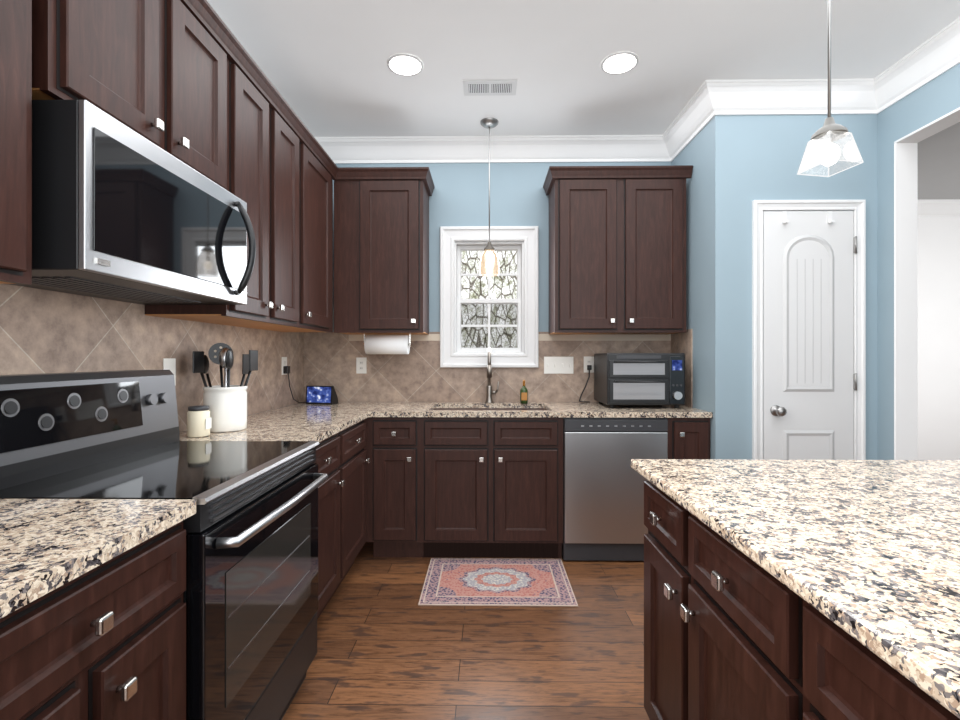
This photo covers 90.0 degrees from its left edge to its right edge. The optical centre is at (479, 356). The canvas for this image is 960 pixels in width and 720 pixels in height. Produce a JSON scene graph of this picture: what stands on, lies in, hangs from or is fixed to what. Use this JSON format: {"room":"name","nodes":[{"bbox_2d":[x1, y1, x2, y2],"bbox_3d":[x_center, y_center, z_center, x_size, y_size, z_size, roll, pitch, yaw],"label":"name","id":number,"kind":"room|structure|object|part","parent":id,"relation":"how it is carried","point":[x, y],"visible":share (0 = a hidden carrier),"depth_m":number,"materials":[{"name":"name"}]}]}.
{"room":"kitchen","nodes":[
{"label":"kitchen","id":0,"kind":"room"},
{"bbox_2d":[282,542,649,719],"bbox_3d":[2.655,1.275,1.020,8.260,0.060,8.110,0,0,1],"label":"floor","id":1,"kind":"structure","parent":0,"point":[389,647],"depth_m":2.02,"materials":[{"name":"brown wood"}]},
{"bbox_2d":[0,508,195,719],"bbox_3d":[-1.003,0.804,0.838,0.660,0.882,0.560,0,0,1],"label":"base cabinet","id":2,"kind":"object","parent":1,"relation":"on","point":[92,614],"depth_m":0.87,"materials":[{"name":"brown wood"}]},
{"bbox_2d":[0,499,195,607],"bbox_3d":[-1.012,0.347,0.035,0.674,0.032,2.171,0,0,1],"label":"countertop","id":3,"kind":"structure","parent":2,"relation":"on","point":[42,541],"depth_m":0.91,"materials":[{"name":"beige stone"}]},
{"bbox_2d":[0,370,327,719],"bbox_3d":[-0.949,0.647,1.506,0.751,1.195,0.760,0,0,1],"label":"range","id":4,"kind":"object","parent":1,"relation":"on","point":[250,593],"visible":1,"depth_m":1.38,"materials":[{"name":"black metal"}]},
{"bbox_2d":[312,428,343,618],"bbox_3d":[-1.004,0.804,2.147,0.620,0.882,0.504,0,0,1],"label":"base cabinet","id":5,"kind":"object","parent":1,"relation":"on","point":[330,450],"depth_m":2.25,"materials":[{"name":"brown wood"}]},
{"bbox_2d":[344,416,367,576],"bbox_3d":[-0.997,0.804,2.655,0.620,0.882,0.512,0,0,1],"label":"base cabinet","id":6,"kind":"object","parent":1,"relation":"on","point":[355,435],"depth_m":2.67,"materials":[{"name":"brown wood"}]},
{"bbox_2d":[368,416,423,556],"bbox_3d":[-0.505,0.804,3.216,0.312,0.882,0.620,0,0,1],"label":"base cabinet","id":7,"kind":"object","parent":1,"relation":"on","point":[395,443],"depth_m":2.92,"materials":[{"name":"brown wood"}]},
{"bbox_2d":[180,412,367,440],"bbox_3d":[-0.998,0.347,2.398,0.634,0.032,1.010,0,0,1],"label":"countertop","id":8,"kind":"structure","parent":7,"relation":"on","point":[263,426],"depth_m":2.29,"materials":[{"name":"beige stone"}]},
{"bbox_2d":[187,405,211,436],"bbox_3d":[-1.176,0.267,2.006,0.084,0.126,0.084,0,0,1],"label":"candle jar","id":9,"kind":"object","parent":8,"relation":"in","point":[199,421],"visible":1,"depth_m":1.97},
{"bbox_2d":[192,343,257,432],"bbox_3d":[-1.157,0.133,2.191,0.229,0.395,0.261,0,0,1],"label":"utensil crock","id":10,"kind":"object","parent":8,"relation":"on","point":[226,402],"visible":0.94,"depth_m":2.12,"materials":[{"name":"white ceramic"}]},
{"bbox_2d":[424,416,567,557],"bbox_3d":[0.070,0.804,3.208,0.877,0.882,0.620,0,0,1],"label":"base cabinet","id":11,"kind":"object","parent":1,"relation":"on","point":[493,485],"depth_m":2.91,"materials":[{"name":"brown wood"}]},
{"bbox_2d":[268,401,711,419],"bbox_3d":[0.046,0.347,3.205,2.697,0.032,0.634,0,0,1],"label":"countertop","id":12,"kind":"structure","parent":11,"relation":"on","point":[594,409],"depth_m":2.97,"materials":[{"name":"beige stone"}]},
{"bbox_2d":[305,385,337,404],"bbox_3d":[-1.118,0.266,3.397,0.210,0.128,0.086,0,0,15],"label":"smart display","id":13,"kind":"object","parent":12,"relation":"on","point":[321,394],"visible":1,"depth_m":3.36,"materials":[{"name":"black plastic"}]},
{"bbox_2d":[436,404,543,407],"bbox_3d":[0.066,0.457,3.193,0.794,0.213,0.454,0,0,1],"label":"sink","id":14,"kind":"object","parent":12,"relation":"in","point":[437,405],"depth_m":3.41,"materials":[{"name":"silver metal"}]},
{"bbox_2d":[484,348,498,403],"bbox_3d":[0.085,0.132,3.379,0.101,0.397,0.218,0,0,1],"label":"faucet","id":15,"kind":"object","parent":12,"relation":"on","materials":[{"name":"silver metal"}]},
{"bbox_2d":[520,380,527,403],"bbox_3d":[0.312,0.247,3.400,0.054,0.166,0.063,0,0,1],"label":"soap bottle","id":16,"kind":"object","parent":12,"relation":"on","point":[523,395],"visible":1,"depth_m":3.38,"materials":[{"name":"green glass"}]},
{"bbox_2d":[594,353,684,407],"bbox_3d":[1.064,0.152,3.235,0.497,0.355,0.418,0,0,1],"label":"toaster oven","id":17,"kind":"object","parent":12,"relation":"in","point":[639,378],"visible":1,"depth_m":3.06,"materials":[{"name":"black metal"}]},
{"bbox_2d":[418,558,577,606],"bbox_3d":[0.094,1.242,2.675,0.800,0.006,0.556,0,0,1],"label":"mat","id":18,"kind":"object","parent":1,"relation":"on","point":[489,582],"visible":1,"depth_m":2.62,"materials":[{"name":"fabric"}]},
{"bbox_2d":[562,417,667,560],"bbox_3d":[0.824,0.805,3.186,0.622,0.879,0.603,0,0,1],"label":"dishwasher","id":19,"kind":"object","parent":1,"relation":"on","point":[603,499],"visible":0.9,"depth_m":2.89,"materials":[{"name":"silver metal"}]},
{"bbox_2d":[667,416,712,458],"bbox_3d":[1.266,0.804,3.190,0.255,0.882,0.620,0,0,1],"label":"base cabinet","id":20,"kind":"object","parent":1,"relation":"on","point":[688,436],"depth_m":2.88,"materials":[{"name":"brown wood"}]},
{"bbox_2d":[631,467,959,719],"bbox_3d":[1.032,0.804,0.196,1.121,0.881,2.676,0,0,1],"label":"kitchen island","id":21,"kind":"object","parent":1,"relation":"on","point":[725,638],"depth_m":0.96,"materials":[{"name":"brown wood"}]},
{"bbox_2d":[630,459,959,714],"bbox_3d":[1.048,0.345,0.186,1.160,0.028,2.736,0,0,1],"label":"island countertop","id":22,"kind":"structure","parent":21,"relation":"on","point":[873,544],"depth_m":0.90,"materials":[{"name":"beige stone"}]},
{"bbox_2d":[304,162,671,401],"bbox_3d":[0.113,-0.168,3.592,2.841,2.825,0.140,0,0,1],"label":"wall","id":23,"kind":"structure","parent":0,"point":[417,373],"depth_m":3.53,"materials":[{"name":"tile"}]},
{"bbox_2d":[356,358,366,373],"label":"outlet plates","id":24,"kind":"object","parent":23,"relation":"attached to","point":[361,363],"depth_m":3.53,"materials":[{"name":"white plastic"}]},
{"bbox_2d":[332,166,431,334],"bbox_3d":[-0.677,-0.711,3.366,0.600,1.084,0.349,0,0,1],"label":"upper cabinet","id":25,"kind":"object","parent":23,"relation":"attached to","point":[382,213],"depth_m":3.20,"materials":[{"name":"brown wood"}]},
{"bbox_2d":[363,334,410,353],"bbox_3d":[-0.641,-0.090,3.329,0.330,0.142,0.132,0,0,1],"label":"paper towel","id":26,"kind":"object","parent":25,"relation":"attached to","point":[386,344],"visible":1,"depth_m":3.27,"materials":[{"name":"white paper"}]},
{"bbox_2d":[440,226,537,367],"bbox_3d":[0.068,-0.439,3.581,0.718,1.031,0.165,0,0,1],"label":"window","id":27,"kind":"structure","parent":23,"relation":"in","point":[452,238],"depth_m":3.51,"materials":[{"name":"white wood"}]},
{"bbox_3d":[0.069,-0.435,3.598,0.482,0.798,0.073,0,0,1],"label":"window sash","id":28,"kind":"part","parent":27,"relation":"part of","materials":[{"name":"white wood"}]},
{"bbox_2d":[314,135,674,163],"bbox_3d":[0.106,-1.505,3.481,2.591,0.150,0.104,0,0,1],"label":"crown molding","id":29,"kind":"structure","parent":23,"relation":"attached to","point":[544,148],"depth_m":3.48,"materials":[{"name":"white wood"}]},
{"bbox_2d":[544,357,572,373],"label":"outlet plates","id":30,"kind":"object","parent":23,"relation":"attached to","point":[558,365],"depth_m":3.51,"materials":[{"name":"white plastic"}]},
{"bbox_2d":[579,356,593,402],"label":"outlet plates","id":31,"kind":"object","parent":23,"relation":"attached to","point":[588,360],"depth_m":3.51,"materials":[{"name":"white plastic"}]},
{"bbox_2d":[548,165,691,333],"bbox_3d":[0.935,-0.711,3.343,0.869,1.084,0.349,0,0,1],"label":"upper cabinet","id":32,"kind":"object","parent":23,"relation":"attached to","point":[617,234],"depth_m":3.18,"materials":[{"name":"brown wood"}]},
{"bbox_2d":[207,0,959,199],"bbox_3d":[2.655,-1.610,1.020,8.260,0.060,8.110,0,0,1],"label":"ceiling","id":33,"kind":"structure","parent":0,"point":[324,68],"depth_m":2.51,"materials":[{"name":"white paint"}]},
{"bbox_2d":[387,53,422,75],"bbox_3d":[-0.404,-1.575,2.595,0.196,0.008,0.196,0,0,1],"label":"recessed light","id":34,"kind":"object","parent":33,"relation":"in","point":[402,64],"visible":1,"depth_m":2.58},
{"bbox_2d":[480,117,498,276],"bbox_3d":[0.063,-1.065,3.227,0.132,1.030,0.132,0,0,1],"label":"light","id":35,"kind":"object","parent":33,"relation":"hanging from","point":[490,266],"visible":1,"depth_m":3.19,"materials":[{"name":"white glass"}]},
{"bbox_3d":[0.063,-0.635,3.227,0.132,0.170,0.132,0,0,1],"label":"lamp shade","id":36,"kind":"part","parent":35,"relation":"part of","materials":[{"name":"white glass"}]},
{"bbox_2d":[463,80,516,95],"bbox_3d":[0.059,-1.575,2.811,0.310,0.009,0.156,0,0,1],"label":"ceiling vent","id":37,"kind":"object","parent":33,"relation":"in","point":[487,87],"visible":1,"depth_m":2.80,"materials":[{"name":"white metal"}]},
{"bbox_2d":[601,51,638,74],"bbox_3d":[0.750,-1.575,2.578,0.196,0.008,0.196,0,0,1],"label":"recessed light","id":38,"kind":"object","parent":33,"relation":"in","point":[622,62],"visible":1,"depth_m":2.57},
{"bbox_2d":[797,0,863,176],"bbox_3d":[1.061,-1.076,1.459,0.137,1.008,0.137,0,0,1],"label":"pendant light","id":39,"kind":"object","parent":33,"relation":"hanging from","point":[830,133],"visible":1,"depth_m":1.45,"materials":[{"name":"white glass"}]},
{"bbox_3d":[1.061,-1.125,1.459,0.124,0.911,0.124,0,0,1],"label":"stem","id":40,"kind":"part","parent":39,"relation":"part of","materials":[{"name":"grey metal"}]},
{"bbox_3d":[1.061,-0.622,1.459,0.137,0.101,0.137,0,0,1],"label":"lamp shade","id":41,"kind":"part","parent":39,"relation":"part of","materials":[{"name":"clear glass"}]},
{"bbox_2d":[671,115,737,458],"bbox_3d":[1.458,-0.168,3.175,0.138,2.825,0.675,0,0,1],"label":"wall","id":42,"kind":"structure","parent":0,"point":[709,152],"depth_m":2.86,"materials":[{"name":"blue paint"}]},
{"bbox_2d":[662,95,709,156],"bbox_3d":[1.345,-1.505,3.115,0.104,0.150,0.540,0,0,1],"label":"crown molding","id":43,"kind":"structure","parent":42,"relation":"attached to","point":[683,129],"depth_m":3.19,"materials":[{"name":"white wood"}]},
{"bbox_2d":[738,114,876,459],"bbox_3d":[1.932,-0.168,2.896,0.817,2.825,0.130,0,0,1],"label":"wall","id":44,"kind":"structure","parent":0,"point":[771,149],"depth_m":2.83,"materials":[{"name":"blue paint"}]},
{"bbox_2d":[694,78,877,120],"bbox_3d":[1.754,-1.505,2.782,0.933,0.150,0.104,0,0,1],"label":"crown molding","id":45,"kind":"structure","parent":44,"relation":"attached to","point":[751,96],"depth_m":2.78,"materials":[{"name":"white wood"}]},
{"bbox_2d":[752,200,865,459],"bbox_3d":[1.931,0.163,2.819,0.648,2.165,0.023,0,0,1],"label":"door frame","id":46,"kind":"structure","parent":44,"relation":"attached to","point":[857,207],"depth_m":2.81,"materials":[{"name":"white wood"}]},
{"bbox_2d":[763,211,856,459],"bbox_3d":[1.939,0.190,2.810,0.540,2.095,0.038,0,0,1],"label":"pantry door","id":47,"kind":"structure","parent":44,"relation":"in","point":[808,314],"depth_m":2.82,"materials":[{"name":"white wood"}]},
{"bbox_2d":[770,405,786,415],"bbox_3d":[1.739,0.315,2.788,0.064,0.064,0.070,0,0,1],"label":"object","id":48,"kind":"structure","parent":47,"relation":"attached to","point":[776,410],"depth_m":2.77,"materials":[{"name":"silver metal"}]},
{"bbox_3d":[1.993,0.110,2.805,0.432,1.931,0.029,0,0,1],"label":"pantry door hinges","id":49,"kind":"part","parent":47,"relation":"part of","materials":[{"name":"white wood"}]},
{"bbox_2d":[877,63,959,459],"bbox_3d":[2.369,-0.168,1.025,0.112,2.825,7.850,0,0,1],"label":"wall","id":50,"kind":"structure","parent":0,"point":[932,100],"depth_m":2.74,"materials":[{"name":"paint"}]},
{"bbox_2d":[866,17,959,113],"bbox_3d":[2.246,-1.505,-0.036,0.104,0.150,5.725,0,0,1],"label":"crown molding","id":51,"kind":"structure","parent":50,"relation":"attached to","point":[931,58],"depth_m":2.49,"materials":[{"name":"white wood"}]},
{"bbox_2d":[894,107,959,459],"bbox_3d":[2.382,0.016,1.927,0.120,2.458,1.555,0,0,1],"label":"trim","id":52,"kind":"structure","parent":50,"relation":"attached to","point":[906,297],"depth_m":2.69,"materials":[{"name":"white wood"}]},
{"bbox_2d":[918,217,921,459],"bbox_3d":[2.468,-0.168,3.816,0.004,2.825,2.225,0,0,1],"label":"wall","id":53,"kind":"structure","parent":0,"point":[919,218],"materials":[{"name":"white paint"}]},
{"bbox_2d":[922,217,959,459],"bbox_3d":[4.598,-0.168,4.982,4.230,2.825,0.130,0,0,1],"label":"wall","id":54,"kind":"structure","parent":0,"point":[938,338],"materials":[{"name":"white paint"}]},
{"bbox_2d":[918,199,959,216],"bbox_3d":[4.541,-1.505,4.866,4.120,0.150,0.104,0,0,1],"label":"crown molding","id":55,"kind":"structure","parent":54,"relation":"attached to","point":[928,207],"depth_m":4.86,"materials":[{"name":"white wood"}]},
{"bbox_3d":[-1.419,-0.167,0.420,0.130,2.825,6.530,0,0,1],"label":"wall","id":56,"kind":"structure","parent":0,"visible":0},
{"bbox_2d":[0,284,303,431],"bbox_3d":[-1.338,-0.162,1.250,0.008,0.986,4.592,0,0,1],"label":"wall","id":57,"kind":"structure","parent":56,"relation":"attached to","point":[42,331],"depth_m":1.82,"materials":[{"name":"tile"}]},
{"bbox_2d":[0,0,51,284],"bbox_3d":[-1.172,-0.711,0.709,0.350,1.084,0.754,0,0,1],"label":"upper cabinet","id":58,"kind":"object","parent":57,"relation":"attached to","point":[25,25],"depth_m":1.04,"materials":[{"name":"brown wood"}]},
{"bbox_2d":[52,0,235,195],"bbox_3d":[-1.160,-0.942,1.510,0.350,0.622,0.768,0,0,1],"label":"upper cabinet","id":59,"kind":"object","parent":57,"relation":"attached to","point":[189,83],"depth_m":1.51,"materials":[{"name":"brown wood"}]},
{"bbox_2d":[11,100,255,304],"bbox_3d":[-1.083,-0.404,1.508,0.486,0.403,0.760,0,0,1],"label":"over-the-range microwave","id":60,"kind":"object","parent":59,"relation":"attached to","point":[122,212],"visible":1,"depth_m":1.28,"materials":[{"name":"silver metal"}]},
{"bbox_2d":[163,358,175,385],"label":"outlet plates","id":61,"kind":"object","parent":57,"relation":"attached to","point":[168,363],"depth_m":2.04,"materials":[{"name":"white plastic"}]},
{"bbox_2d":[145,40,303,327],"bbox_3d":[-1.149,-0.711,2.252,0.350,1.084,0.718,0,0,1],"label":"upper cabinet","id":62,"kind":"object","parent":57,"relation":"attached to","point":[269,136],"depth_m":2.21,"materials":[{"name":"brown wood"}]},
{"bbox_2d":[282,357,305,402],"label":"outlet plates","id":63,"kind":"object","parent":57,"relation":"attached to","point":[285,369],"depth_m":3.19,"materials":[{"name":"white plastic"}]},
{"bbox_2d":[253,125,335,331],"bbox_3d":[-1.140,-0.711,2.905,0.350,1.084,0.587,0,0,1],"label":"upper cabinet","id":64,"kind":"object","parent":57,"relation":"attached to","point":[319,169],"depth_m":2.90,"materials":[{"name":"brown wood"}]},
{"label":"outside","id":65,"kind":"structure","parent":0,"visible":0},
{"bbox_2d":[461,251,516,347],"bbox_3d":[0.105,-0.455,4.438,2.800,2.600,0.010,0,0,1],"label":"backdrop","id":66,"kind":"structure","parent":65,"point":[476,287],"depth_m":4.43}
]}

